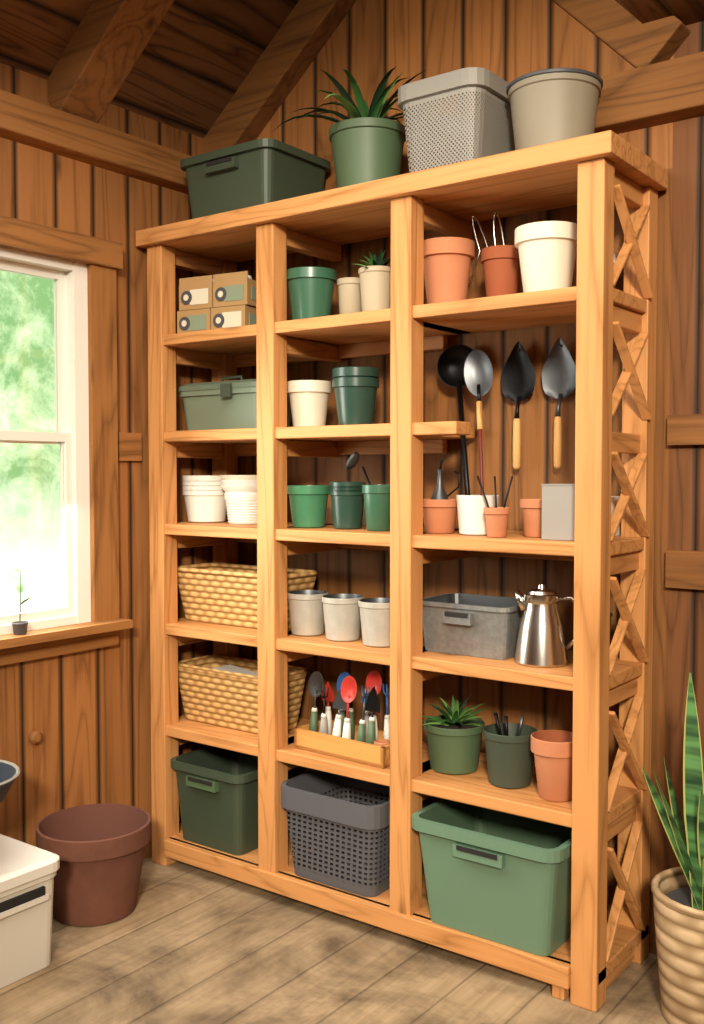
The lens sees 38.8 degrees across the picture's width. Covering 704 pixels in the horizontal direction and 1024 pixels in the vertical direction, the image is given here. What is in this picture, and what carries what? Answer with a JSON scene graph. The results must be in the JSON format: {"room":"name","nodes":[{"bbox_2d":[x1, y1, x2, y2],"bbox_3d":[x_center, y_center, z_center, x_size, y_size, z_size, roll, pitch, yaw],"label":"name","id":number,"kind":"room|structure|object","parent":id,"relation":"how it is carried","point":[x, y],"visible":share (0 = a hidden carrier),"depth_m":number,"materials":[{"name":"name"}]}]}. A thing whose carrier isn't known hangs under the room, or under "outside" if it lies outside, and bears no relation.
{"room":"garden shed","nodes":[
{"label":"garden shed","id":0,"kind":"room"},
{"bbox_2d":[0,760,19,803],"bbox_3d":[-1.213,0.869,3.062,0.390,0.137,0.360,2,3,37],"label":"basin","id":1,"kind":"object","parent":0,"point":[9,771],"visible":1,"depth_m":3.12,"materials":[{"name":"grey ceramic"}]},
{"bbox_2d":[0,63,212,859],"bbox_3d":[-2.087,-0.186,2.261,0.100,3.250,5.200,2,3,37],"label":"wall","id":2,"kind":"structure","parent":0,"point":[91,709],"depth_m":3.77,"materials":[{"name":"brown wood"}]},
{"bbox_2d":[28,730,41,743],"bbox_3d":[-1.109,0.790,3.505,0.032,0.048,0.048,2,3,37],"label":"peg","id":3,"kind":"object","parent":2,"relation":"attached to","point":[35,736],"visible":1,"depth_m":3.49,"materials":[{"name":"brown wood"}]},
{"bbox_2d":[0,215,122,665],"bbox_3d":[-1.333,-0.227,3.216,0.130,1.502,1.435,2,3,37],"label":"window","id":4,"kind":"structure","parent":2,"relation":"in","point":[83,268],"depth_m":3.64,"materials":[{"name":"brown wood"}]},
{"bbox_2d":[0,618,132,648],"bbox_3d":[-1.283,0.439,3.218,0.120,0.030,1.395,2,3,37],"label":"window sill","id":5,"kind":"structure","parent":2,"relation":"attached to","point":[87,628],"depth_m":3.51,"materials":[{"name":"brown wood"}]},
{"bbox_2d":[7,563,33,634],"bbox_3d":[-1.125,0.295,3.416,0.092,0.239,0.084,0,2,-3],"label":"seedling","id":6,"kind":"object","parent":5,"relation":"on","point":[19,627],"visible":1,"depth_m":3.40,"materials":[{"name":"green plant"}]},
{"bbox_2d":[118,432,141,460],"bbox_3d":[-0.852,-0.249,3.827,0.015,0.107,0.110,2,3,37],"label":"trim","id":7,"kind":"structure","parent":2,"relation":"attached to","point":[129,444],"depth_m":3.82,"materials":[{"name":"brown wood"}]},
{"bbox_2d":[0,857,668,1023],"bbox_3d":[-0.233,1.533,0.951,4.720,0.080,5.200,2,3,37],"label":"floor","id":8,"kind":"structure","parent":0,"point":[197,945],"depth_m":3.03,"materials":[{"name":"brown wood"}]},
{"bbox_2d":[0,834,59,988],"bbox_3d":[-1.244,1.240,2.975,0.408,0.340,0.648,2,3,37],"label":"storage bin","id":9,"kind":"object","parent":8,"relation":"on","point":[28,872],"visible":1,"depth_m":3.03,"materials":[{"name":"beige plastic"}]},
{"bbox_2d":[36,803,150,925],"bbox_3d":[-0.899,1.234,3.491,0.390,0.310,0.390,2,3,37],"label":"terracotta planter","id":10,"kind":"object","parent":8,"relation":"on","point":[100,848],"visible":0.94,"depth_m":3.37,"materials":[{"name":"brown ceramic"}]},
{"bbox_2d":[136,130,667,1011],"bbox_3d":[0.068,0.165,3.484,1.900,2.450,0.450,2,3,37],"label":"wooden shelving unit","id":11,"kind":"object","parent":8,"relation":"on","point":[591,172],"visible":0.92,"depth_m":3.17,"materials":[{"name":"brown wood"}]},
{"bbox_2d":[182,475,226,522],"bbox_3d":[-0.577,-0.053,3.974,0.190,0.184,0.190,2,3,37],"label":"stack","id":12,"kind":"object","parent":11,"relation":"in","point":[203,495],"visible":0.84,"depth_m":3.90,"materials":[{"name":"white plastic"}]},
{"bbox_2d":[177,271,255,332],"bbox_3d":[-0.499,-0.785,3.821,0.328,0.220,0.136,1,3,29],"label":"boxes","id":13,"kind":"object","parent":11,"relation":"on","point":[225,300],"visible":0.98,"depth_m":3.75,"materials":[{"name":"cardboard"}]},
{"bbox_2d":[170,746,296,854],"bbox_3d":[-0.451,1.108,3.896,0.388,0.310,0.396,2,3,37],"label":"storage bin","id":14,"kind":"object","parent":11,"relation":"on","point":[218,787],"visible":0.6,"depth_m":3.75,"materials":[{"name":"green plastic"}]},
{"bbox_2d":[178,375,290,429],"bbox_3d":[-0.445,-0.417,3.861,0.464,0.211,0.254,2,3,37],"label":"storage box","id":15,"kind":"object","parent":11,"relation":"on","point":[222,404],"visible":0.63,"depth_m":3.78,"materials":[{"name":"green plastic"}]},
{"bbox_2d":[220,475,256,523],"bbox_3d":[-0.407,-0.049,3.860,0.200,0.186,0.200,2,3,37],"label":"stack","id":16,"kind":"object","parent":11,"relation":"in","point":[240,494],"visible":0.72,"depth_m":3.79,"materials":[{"name":"white plastic"}]},
{"bbox_2d":[178,655,307,733],"bbox_3d":[-0.437,0.710,3.900,0.530,0.226,0.250,2,3,37],"label":"wicker basket","id":17,"kind":"object","parent":11,"relation":"on","point":[218,690],"visible":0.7,"depth_m":3.83,"materials":[{"name":"beige wicker"}]},
{"bbox_2d":[177,563,317,629],"bbox_3d":[-0.417,0.323,3.869,0.580,0.211,0.250,2,3,37],"label":"wicker basket","id":18,"kind":"object","parent":11,"relation":"on","point":[216,593],"visible":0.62,"depth_m":3.81,"materials":[{"name":"beige wicker"}]},
{"bbox_2d":[180,138,330,218],"bbox_3d":[-0.367,-1.200,3.791,0.468,0.250,0.396,2,3,37],"label":"storage bin","id":19,"kind":"object","parent":11,"relation":"on","point":[263,170],"visible":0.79,"depth_m":3.64,"materials":[{"name":"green plastic"}]},
{"bbox_2d":[287,590,327,635],"bbox_3d":[-0.160,0.364,3.605,0.148,0.150,0.148,2,3,37],"label":"metal bucket","id":20,"kind":"object","parent":11,"relation":"on","point":[306,611],"visible":0.94,"depth_m":3.55,"materials":[{"name":"metal"}]},
{"bbox_2d":[287,485,328,527],"bbox_3d":[-0.155,-0.021,3.587,0.156,0.150,0.156,2,3,37],"label":"flower pot","id":21,"kind":"object","parent":11,"relation":"on","point":[308,503],"visible":0.96,"depth_m":3.53,"materials":[{"name":"green plastic"}]},
{"bbox_2d":[287,380,330,426],"bbox_3d":[-0.153,-0.383,3.583,0.160,0.165,0.160,2,3,37],"label":"flower pot","id":22,"kind":"object","parent":11,"relation":"on","point":[308,398],"visible":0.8,"depth_m":3.53,"materials":[{"name":"beige ceramic"}]},
{"bbox_2d":[287,267,336,319],"bbox_3d":[-0.145,-0.760,3.562,0.184,0.190,0.184,2,3,37],"label":"flower pot","id":23,"kind":"object","parent":11,"relation":"on","point":[311,289],"visible":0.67,"depth_m":3.50,"materials":[{"name":"green plastic"}]},
{"bbox_2d":[294,670,389,768],"bbox_3d":[0.003,0.694,3.485,0.400,0.290,0.170,2,3,40],"label":"caddy","id":24,"kind":"object","parent":11,"relation":"on","point":[341,738],"visible":0.94,"depth_m":3.46,"materials":[{"name":"brown wood"}]},
{"bbox_2d":[322,594,363,641],"bbox_3d":[-0.032,0.369,3.492,0.148,0.150,0.148,2,3,37],"label":"metal bucket","id":25,"kind":"object","parent":11,"relation":"on","point":[342,619],"visible":0.95,"depth_m":3.44,"materials":[{"name":"metal"}]},
{"bbox_2d":[329,482,365,528],"bbox_3d":[-0.015,-0.024,3.507,0.128,0.164,0.128,2,3,37],"label":"stack","id":26,"kind":"object","parent":11,"relation":"in","point":[347,498],"visible":0.92,"depth_m":3.46,"materials":[{"name":"green plastic"}]},
{"bbox_2d":[337,277,361,313],"bbox_3d":[-0.001,-0.741,3.530,0.104,0.155,0.104,2,3,37],"label":"flower pot","id":27,"kind":"object","parent":11,"relation":"on","point":[349,293],"visible":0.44,"depth_m":3.49,"materials":[{"name":"beige ceramic"}]},
{"bbox_2d":[276,66,425,187],"bbox_3d":[-0.026,-1.286,3.415,0.450,0.453,0.544,2,3,37],"label":"potted plant","id":28,"kind":"object","parent":11,"relation":"on","point":[368,146],"visible":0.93,"depth_m":3.37,"materials":[{"name":"green plant"}]},
{"bbox_2d":[332,367,378,424],"bbox_3d":[0.013,-0.396,3.471,0.164,0.200,0.164,2,3,37],"label":"stack","id":29,"kind":"object","parent":11,"relation":"in","point":[355,388],"visible":0.89,"depth_m":3.41,"materials":[{"name":"green plastic"}]},
{"bbox_2d":[281,769,433,896],"bbox_3d":[0.021,1.117,3.551,0.434,0.320,0.404,2,3,37],"label":"laundry basket","id":30,"kind":"object","parent":11,"relation":"on","point":[357,865],"visible":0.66,"depth_m":3.42,"materials":[{"name":"grey plastic"}]},
{"bbox_2d":[346,452,389,530],"bbox_3d":[0.058,-0.072,3.414,0.200,0.268,0.116,2,3,37],"label":"flower pot","id":31,"kind":"object","parent":11,"relation":"on","point":[376,496],"visible":0.84,"depth_m":3.35,"materials":[{"name":"green plastic"}]},
{"bbox_2d":[355,249,390,311],"bbox_3d":[0.085,-0.767,3.365,0.170,0.220,0.176,2,3,37],"label":"potted plant","id":32,"kind":"object","parent":11,"relation":"on","point":[375,278],"visible":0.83,"depth_m":3.32,"materials":[{"name":"green plant"}]},
{"bbox_2d":[358,598,389,646],"bbox_3d":[0.096,0.373,3.378,0.148,0.150,0.148,2,3,37],"label":"metal bucket","id":33,"kind":"object","parent":11,"relation":"on","point":[374,612],"visible":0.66,"depth_m":3.32,"materials":[{"name":"metal"}]},
{"bbox_2d":[423,457,460,533],"bbox_3d":[0.286,-0.056,3.257,0.127,0.247,0.127,0,2,-8],"label":"terracotta pot","id":34,"kind":"object","parent":11,"relation":"on","point":[439,512],"visible":0.87,"depth_m":3.22,"materials":[{"name":"orange ceramic"}]},
{"bbox_2d":[424,237,474,303],"bbox_3d":[0.308,-0.762,3.250,0.180,0.220,0.180,2,3,37],"label":"terracotta pot","id":35,"kind":"object","parent":11,"relation":"on","point":[447,260],"visible":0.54,"depth_m":3.19,"materials":[{"name":"orange ceramic"}]},
{"bbox_2d":[422,694,486,774],"bbox_3d":[0.336,0.724,3.294,0.210,0.246,0.246,2,3,37],"label":"potted plant","id":36,"kind":"object","parent":11,"relation":"on","point":[454,736],"visible":1,"depth_m":3.24,"materials":[{"name":"green plant"}]},
{"bbox_2d":[398,67,514,172],"bbox_3d":[0.360,-1.203,3.243,0.324,0.300,0.364,2,3,37],"label":"laundry basket","id":37,"kind":"object","parent":11,"relation":"on","point":[435,138],"visible":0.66,"depth_m":3.11,"materials":[{"name":"grey plastic"}]},
{"bbox_2d":[423,593,522,659],"bbox_3d":[0.407,0.370,3.261,0.346,0.165,0.272,2,3,37],"label":"tub","id":38,"kind":"object","parent":11,"relation":"on","point":[484,626],"visible":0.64,"depth_m":3.17,"materials":[{"name":"grey metal"}]},
{"bbox_2d":[456,495,498,534],"bbox_3d":[0.399,0.009,3.176,0.136,0.125,0.136,2,3,37],"label":"flower pot","id":39,"kind":"object","parent":11,"relation":"on","point":[470,508],"visible":0.83,"depth_m":3.12,"materials":[{"name":"white ceramic"}]},
{"bbox_2d":[437,344,473,494],"bbox_3d":[0.393,-0.264,3.332,0.129,0.619,0.367,0,2,-12],"label":"ladle","id":40,"kind":"object","parent":39,"relation":"in","point":[450,365],"visible":0.71,"depth_m":3.47,"materials":[{"name":"black metal"}]},
{"bbox_2d":[464,350,492,494],"bbox_3d":[0.435,-0.247,3.260,0.086,0.586,0.250,0,2,-8],"label":"spoon","id":41,"kind":"object","parent":39,"relation":"in","point":[478,371],"visible":1,"depth_m":3.35,"materials":[{"name":"silver metal"}]},
{"bbox_2d":[412,799,571,955],"bbox_3d":[0.501,1.125,3.166,0.512,0.335,0.438,2,3,37],"label":"storage bin","id":42,"kind":"object","parent":11,"relation":"on","point":[503,878],"visible":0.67,"depth_m":3.02,"materials":[{"name":"green plastic"}]},
{"bbox_2d":[468,211,520,296],"bbox_3d":[0.475,-0.810,3.227,0.136,0.318,0.182,-1,2,-19],"label":"terracotta pot","id":43,"kind":"object","parent":11,"relation":"on","point":[501,263],"visible":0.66,"depth_m":3.16,"materials":[{"name":"orange ceramic"}]},
{"bbox_2d":[477,476,512,536],"bbox_3d":[0.436,-0.017,3.060,0.090,0.186,0.091,0,2,-9],"label":"terracotta pot","id":44,"kind":"object","parent":11,"relation":"on","point":[496,517],"visible":1,"depth_m":3.03,"materials":[{"name":"orange ceramic"}]},
{"bbox_2d":[483,712,536,788],"bbox_3d":[0.497,0.745,3.145,0.170,0.217,0.170,2,3,37],"label":"flower pot","id":45,"kind":"object","parent":11,"relation":"on","point":[509,755],"visible":0.92,"depth_m":3.09,"materials":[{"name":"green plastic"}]},
{"bbox_2d":[520,499,541,536],"bbox_3d":[0.565,0.018,3.065,0.100,0.115,0.100,2,3,37],"label":"terracotta pot","id":46,"kind":"object","parent":11,"relation":"on","point":[531,508],"visible":0.62,"depth_m":3.03,"materials":[{"name":"orange ceramic"}]},
{"bbox_2d":[514,584,573,667],"bbox_3d":[0.590,0.340,3.058,0.185,0.242,0.164,-1,2,-13],"label":"coffee pot","id":47,"kind":"object","parent":11,"relation":"on","point":[541,640],"visible":0.94,"depth_m":3.00,"materials":[{"name":"silver metal"}]},
{"bbox_2d":[515,221,576,292],"bbox_3d":[0.589,-0.748,3.016,0.196,0.210,0.196,2,3,37],"label":"flower pot","id":48,"kind":"object","parent":11,"relation":"on","point":[546,249],"visible":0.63,"depth_m":2.95,"materials":[{"name":"beige ceramic"}]},
{"bbox_2d":[531,730,572,801],"bbox_3d":[0.613,0.766,3.009,0.150,0.185,0.150,2,3,37],"label":"terracotta pot","id":49,"kind":"object","parent":11,"relation":"on","point":[552,750],"visible":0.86,"depth_m":2.96,"materials":[{"name":"orange ceramic"}]},
{"bbox_2d":[506,68,602,149],"bbox_3d":[0.619,-1.174,3.064,0.292,0.258,0.292,2,3,37],"label":"tub","id":50,"kind":"object","parent":11,"relation":"on","point":[550,105],"visible":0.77,"depth_m":2.96,"materials":[{"name":"beige-grey plastic"},{"name":"dark grey plastic"}]},
{"bbox_2d":[541,484,574,540],"bbox_3d":[0.627,-0.002,2.955,0.104,0.163,0.104,2,3,34],"label":"metal box","id":51,"kind":"object","parent":11,"relation":"on","point":[558,500],"visible":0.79,"depth_m":2.91,"materials":[{"name":"grey metal"}]},
{"bbox_2d":[613,252,617,287],"bbox_3d":[0.768,-0.722,3.115,0.130,0.150,0.130,2,3,37],"label":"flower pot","id":52,"kind":"object","parent":11,"relation":"on","point":[615,253],"visible":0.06,"depth_m":3.06,"materials":[{"name":"white ceramic"}]},
{"bbox_2d":[611,496,620,535],"bbox_3d":[0.767,0.013,3.127,0.116,0.121,0.166,2,3,37],"label":"storage box","id":53,"kind":"object","parent":11,"relation":"on","point":[614,499],"visible":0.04,"depth_m":3.10,"materials":[{"name":"white ceramic"}]},
{"bbox_2d":[642,673,703,1023],"bbox_3d":[1.014,0.924,2.783,0.359,0.986,0.375,2,3,37],"label":"potted snake plant","id":54,"kind":"object","parent":8,"relation":"on","point":[678,892],"visible":1,"depth_m":2.73,"materials":[{"name":"green plant"}]},
{"bbox_2d":[0,0,703,137],"bbox_3d":[-0.233,-1.808,0.817,4.720,0.971,5.200,2,3,37],"label":"ceiling","id":55,"kind":"structure","parent":0,"point":[201,52],"depth_m":3.69,"materials":[{"name":"brown wood"}]},
{"bbox_2d":[0,0,703,194],"bbox_3d":[-0.253,-1.668,0.838,4.571,1.135,5.000,2,3,37],"label":"roof beam","id":56,"kind":"structure","parent":55,"relation":"attached to","point":[111,36],"depth_m":3.41,"materials":[{"name":"brown wood"}]},
{"bbox_2d":[237,0,703,954],"bbox_3d":[1.288,-0.687,2.911,4.720,4.200,0.100,2,3,37],"label":"wall","id":57,"kind":"structure","parent":0,"point":[511,39],"depth_m":3.41,"materials":[{"name":"brown wood"}]},
{"bbox_2d":[501,341,535,468],"bbox_3d":[0.559,-0.358,3.360,0.130,0.430,0.050,2,3,37],"label":"trowel","id":58,"kind":"object","parent":57,"relation":"hanging from","point":[518,375],"visible":1,"depth_m":3.35,"materials":[{"name":"black metal"}]},
{"bbox_2d":[542,337,575,468],"bbox_3d":[0.679,-0.356,3.271,0.125,0.430,0.050,2,3,37],"label":"trowel","id":59,"kind":"object","parent":57,"relation":"hanging from","point":[559,369],"visible":0.98,"depth_m":3.26,"materials":[{"name":"grey metal"}]},
{"bbox_2d":[665,414,703,589],"bbox_3d":[2.019,-0.002,2.313,2.600,0.530,0.030,2,3,37],"label":"trim","id":60,"kind":"structure","parent":57,"relation":"attached to","point":[684,569],"depth_m":3.04,"materials":[{"name":"brown wood"}]},
{"label":"outside","id":61,"kind":"structure","parent":0,"visible":0},
{"bbox_2d":[0,270,61,614],"bbox_3d":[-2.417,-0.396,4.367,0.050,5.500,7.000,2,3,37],"label":"window glass","id":62,"kind":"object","parent":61,"point":[30,515],"depth_m":5.28,"materials":[{"name":"clear glass"}]}
]}

